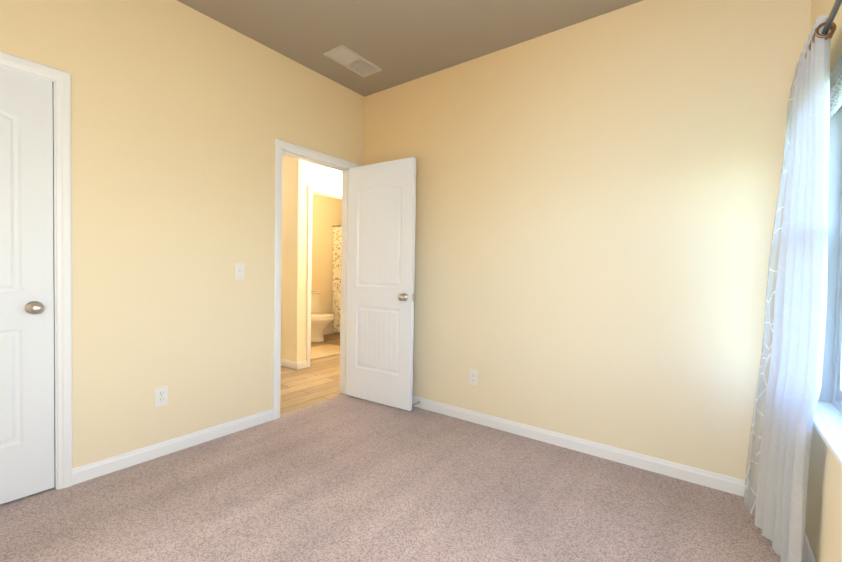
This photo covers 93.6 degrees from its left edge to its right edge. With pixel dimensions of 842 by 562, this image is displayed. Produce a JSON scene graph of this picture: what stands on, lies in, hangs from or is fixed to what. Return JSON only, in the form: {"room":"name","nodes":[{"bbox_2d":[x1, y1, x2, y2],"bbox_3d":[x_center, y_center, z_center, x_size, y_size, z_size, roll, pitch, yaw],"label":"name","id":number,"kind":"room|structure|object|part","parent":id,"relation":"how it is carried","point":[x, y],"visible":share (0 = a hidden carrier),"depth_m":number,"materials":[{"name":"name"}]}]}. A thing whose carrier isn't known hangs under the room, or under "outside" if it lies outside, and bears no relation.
{"room":"empty bedroom","nodes":[
{"label":"empty bedroom","id":0,"kind":"room"},
{"bbox_2d":[0,0,363,468],"bbox_3d":[-0.878,-0.331,3.345,0.120,2.740,6.690,2,2,37],"label":"wall","id":1,"kind":"structure","parent":0,"point":[183,116],"depth_m":2.38,"materials":[{"name":"beige paint"}]},
{"bbox_2d":[0,66,54,503],"bbox_3d":[-2.062,0.032,1.702,0.172,2.030,0.712,2,2,37],"label":"closet door","id":2,"kind":"structure","parent":1,"relation":"in","point":[26,315],"depth_m":1.90,"materials":[{"name":"white wood"}]},
{"bbox_3d":[-1.852,0.131,1.902,0.068,0.066,0.066,2,2,37],"label":"knob","id":3,"kind":"part","parent":2,"relation":"part of","materials":[{"name":"silver metal"}]},
{"bbox_2d":[0,51,72,489],"bbox_3d":[-2.090,0.028,1.726,0.120,2.060,0.750,2,2,37],"label":"door frame","id":4,"kind":"structure","parent":1,"relation":"attached to","point":[54,281],"depth_m":1.98,"materials":[{"name":"white wood"}]},
{"bbox_2d":[155,386,167,406],"bbox_3d":[-1.556,0.692,2.372,0.008,0.115,0.070,2,2,37],"label":"electrical outlet","id":5,"kind":"object","parent":1,"relation":"attached to","point":[161,396],"visible":1,"depth_m":2.37,"materials":[{"name":"white plastic"}]},
{"bbox_2d":[72,409,273,484],"bbox_3d":[-1.459,1.009,2.514,0.013,0.082,1.163,2,2,37],"label":"baseboard","id":6,"kind":"structure","parent":1,"relation":"attached to","point":[89,471],"depth_m":2.38,"materials":[{"name":"white wood"}]},
{"bbox_2d":[235,263,244,279],"bbox_3d":[-1.251,-0.067,2.737,0.018,0.115,0.070,2,2,37],"label":"light switch","id":7,"kind":"object","parent":1,"relation":"attached to","point":[239,271],"visible":1,"depth_m":2.74,"materials":[{"name":"white plastic"}]},
{"bbox_2d":[273,138,357,419],"bbox_3d":[-0.900,-0.012,3.330,0.154,2.103,0.832,2,2,37],"label":"door frame","id":8,"kind":"structure","parent":1,"relation":"attached to","point":[280,145],"depth_m":3.08,"materials":[{"name":"white wood"}]},
{"bbox_2d":[346,157,416,410],"bbox_3d":[-0.359,0.021,3.366,0.712,2.030,0.172,2,2,34],"label":"entry door","id":9,"kind":"structure","parent":1,"relation":"in","point":[381,267],"depth_m":3.33,"materials":[{"name":"white wood"}]},
{"bbox_3d":[-0.152,0.130,3.168,0.066,0.066,0.068,2,2,34],"label":"knob","id":10,"kind":"part","parent":9,"relation":"part of","materials":[{"name":"silver metal"}]},
{"bbox_2d":[281,155,291,359],"bbox_3d":[-2.311,-0.403,5.209,2.155,2.740,0.120,2,2,37],"label":"wall","id":11,"kind":"structure","parent":0,"point":[286,254],"depth_m":4.58,"materials":[{"name":"yellow paint"}]},
{"bbox_2d":[281,358,299,369],"bbox_3d":[-2.315,0.928,5.157,2.288,0.082,0.033,2,2,37],"label":"baseboard","id":12,"kind":"structure","parent":11,"relation":"attached to","point":[293,364],"depth_m":4.53,"materials":[{"name":"white wood"}]},
{"bbox_2d":[280,332,342,413],"bbox_3d":[-1.776,1.005,5.159,3.555,0.047,4.870,2,2,37],"label":"floor","id":13,"kind":"structure","parent":0,"point":[318,380],"depth_m":4.00,"materials":[{"name":"brown wood"}]},
{"bbox_2d":[311,291,334,342],"bbox_3d":[-1.681,0.569,6.285,0.731,0.768,0.490,2,2,37],"label":"toilet","id":14,"kind":"object","parent":13,"relation":"on","point":[320,322],"visible":0.58,"depth_m":6.16,"materials":[{"name":"white ceramic"}]},
{"bbox_3d":[-1.889,0.393,6.436,0.195,0.365,0.470,2,2,37],"label":"tank","id":15,"kind":"part","parent":14,"relation":"part of","materials":[{"name":"white ceramic"}]},
{"bbox_3d":[-1.596,0.539,6.221,0.520,0.047,0.372,2,2,37],"label":"seat","id":16,"kind":"part","parent":14,"relation":"part of","materials":[{"name":"white ceramic"}]},
{"bbox_2d":[311,344,339,359],"bbox_3d":[-1.397,0.972,5.481,0.620,0.012,0.870,2,2,37],"label":"bath rug","id":17,"kind":"object","parent":13,"relation":"on","point":[325,350],"visible":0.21,"depth_m":5.48,"materials":[{"name":"beige fabric"}]},
{"bbox_2d":[290,157,341,361],"bbox_3d":[-0.611,-0.382,5.593,0.120,2.740,2.760,2,2,37],"label":"wall","id":18,"kind":"structure","parent":0,"point":[305,174],"depth_m":4.50,"materials":[{"name":"beige paint"}]},
{"bbox_2d":[306,185,341,366],"bbox_3d":[-1.107,-0.055,4.925,0.137,2.103,0.835,2,2,37],"label":"door frame","id":19,"kind":"structure","parent":18,"relation":"attached to","point":[311,188],"depth_m":4.58,"materials":[{"name":"white wood"}]},
{"bbox_2d":[311,194,341,329],"bbox_3d":[-1.921,-0.431,6.638,0.120,2.740,2.640,2,2,37],"label":"wall","id":20,"kind":"structure","parent":0,"point":[326,214],"depth_m":6.86,"materials":[{"name":"beige paint"}]},
{"bbox_2d":[323,329,338,334],"bbox_3d":[-1.926,0.900,6.582,0.013,0.082,2.520,2,2,37],"label":"baseboard","id":21,"kind":"structure","parent":20,"relation":"attached to","point":[329,331],"depth_m":6.99,"materials":[{"name":"white wood"}]},
{"bbox_2d":[332,225,341,331],"bbox_3d":[-0.964,-0.030,6.541,1.551,1.857,0.076,2,2,37],"label":"shower curtain","id":22,"kind":"object","parent":20,"relation":"attached to","point":[336,287],"visible":0.27,"depth_m":6.91,"materials":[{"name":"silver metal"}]},
{"bbox_2d":[0,394,803,561],"bbox_3d":[-0.818,1.109,1.605,3.830,0.050,3.700,2,2,37],"label":"floor carpet","id":23,"kind":"object","parent":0,"point":[344,478],"visible":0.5,"depth_m":1.92,"materials":[{"name":"beige carpet"}]},
{"bbox_2d":[177,0,642,96],"bbox_3d":[-0.993,-1.755,3.414,6.730,0.100,6.690,2,2,37],"label":"ceiling","id":24,"kind":"structure","parent":0,"point":[398,42],"depth_m":2.60,"materials":[{"name":"beige paint"}]},
{"bbox_2d":[323,44,382,76],"bbox_3d":[-0.516,-1.685,3.045,0.210,0.006,0.425,2,2,37],"label":"ceiling vent","id":25,"kind":"object","parent":24,"relation":"in","point":[348,58],"visible":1,"depth_m":3.03,"materials":[{"name":"beige metal"}]},
{"bbox_2d":[364,0,810,482],"bbox_3d":[0.698,-0.290,2.843,3.250,2.740,0.120,2,2,37],"label":"wall","id":26,"kind":"structure","parent":0,"point":[596,202],"depth_m":2.42,"materials":[{"name":"beige paint"}]},
{"bbox_2d":[469,369,477,385],"bbox_3d":[0.396,0.731,2.999,0.070,0.115,0.008,2,2,37],"label":"electrical outlet","id":27,"kind":"object","parent":26,"relation":"attached to","point":[473,376],"visible":1,"depth_m":3.00,"materials":[{"name":"white plastic"}]},
{"bbox_2d":[412,396,756,498],"bbox_3d":[0.598,1.038,2.833,2.940,0.082,0.040,2,2,37],"label":"baseboard","id":28,"kind":"structure","parent":26,"relation":"attached to","point":[713,480],"depth_m":2.46,"materials":[{"name":"white wood"}]},
{"bbox_2d":[805,0,841,561],"bbox_3d":[0.805,-0.228,0.387,0.150,2.740,3.940,2,2,37],"label":"wall","id":29,"kind":"structure","parent":0,"point":[823,526],"depth_m":1.57,"materials":[{"name":"beige paint"}]},
{"bbox_2d":[744,0,841,561],"bbox_3d":[1.125,0.106,1.118,0.187,1.968,1.774,2,2,37],"label":"curtain","id":30,"kind":"object","parent":29,"relation":"attached to","point":[793,385],"visible":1,"depth_m":1.44,"materials":[{"name":"white fabric"}]},
{"bbox_2d":[803,533,815,561],"bbox_3d":[0.716,1.098,0.468,0.013,0.082,3.700,2,2,37],"label":"baseboard","id":31,"kind":"structure","parent":29,"relation":"attached to","point":[808,556],"depth_m":1.56,"materials":[{"name":"white wood"}]},
{"bbox_2d":[813,182,841,467],"bbox_3d":[1.446,-0.126,1.279,0.178,1.330,0.985,2,2,37],"label":"window unit","id":32,"kind":"structure","parent":29,"relation":"in","point":[837,387],"depth_m":1.58,"materials":[{"name":"grey plastic"}]},
{"bbox_3d":[1.463,0.140,1.269,0.036,0.696,0.839,2,2,37],"label":"sash","id":33,"kind":"part","parent":32,"relation":"part of","materials":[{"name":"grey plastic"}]},
{"bbox_2d":[830,59,841,117],"bbox_3d":[1.427,-0.727,1.286,0.052,0.119,0.907,2,2,37],"label":"window shade","id":34,"kind":"object","parent":29,"relation":"attached to","point":[835,91],"visible":0.69,"depth_m":1.48,"materials":[{"name":"grey plastic"}]}
]}

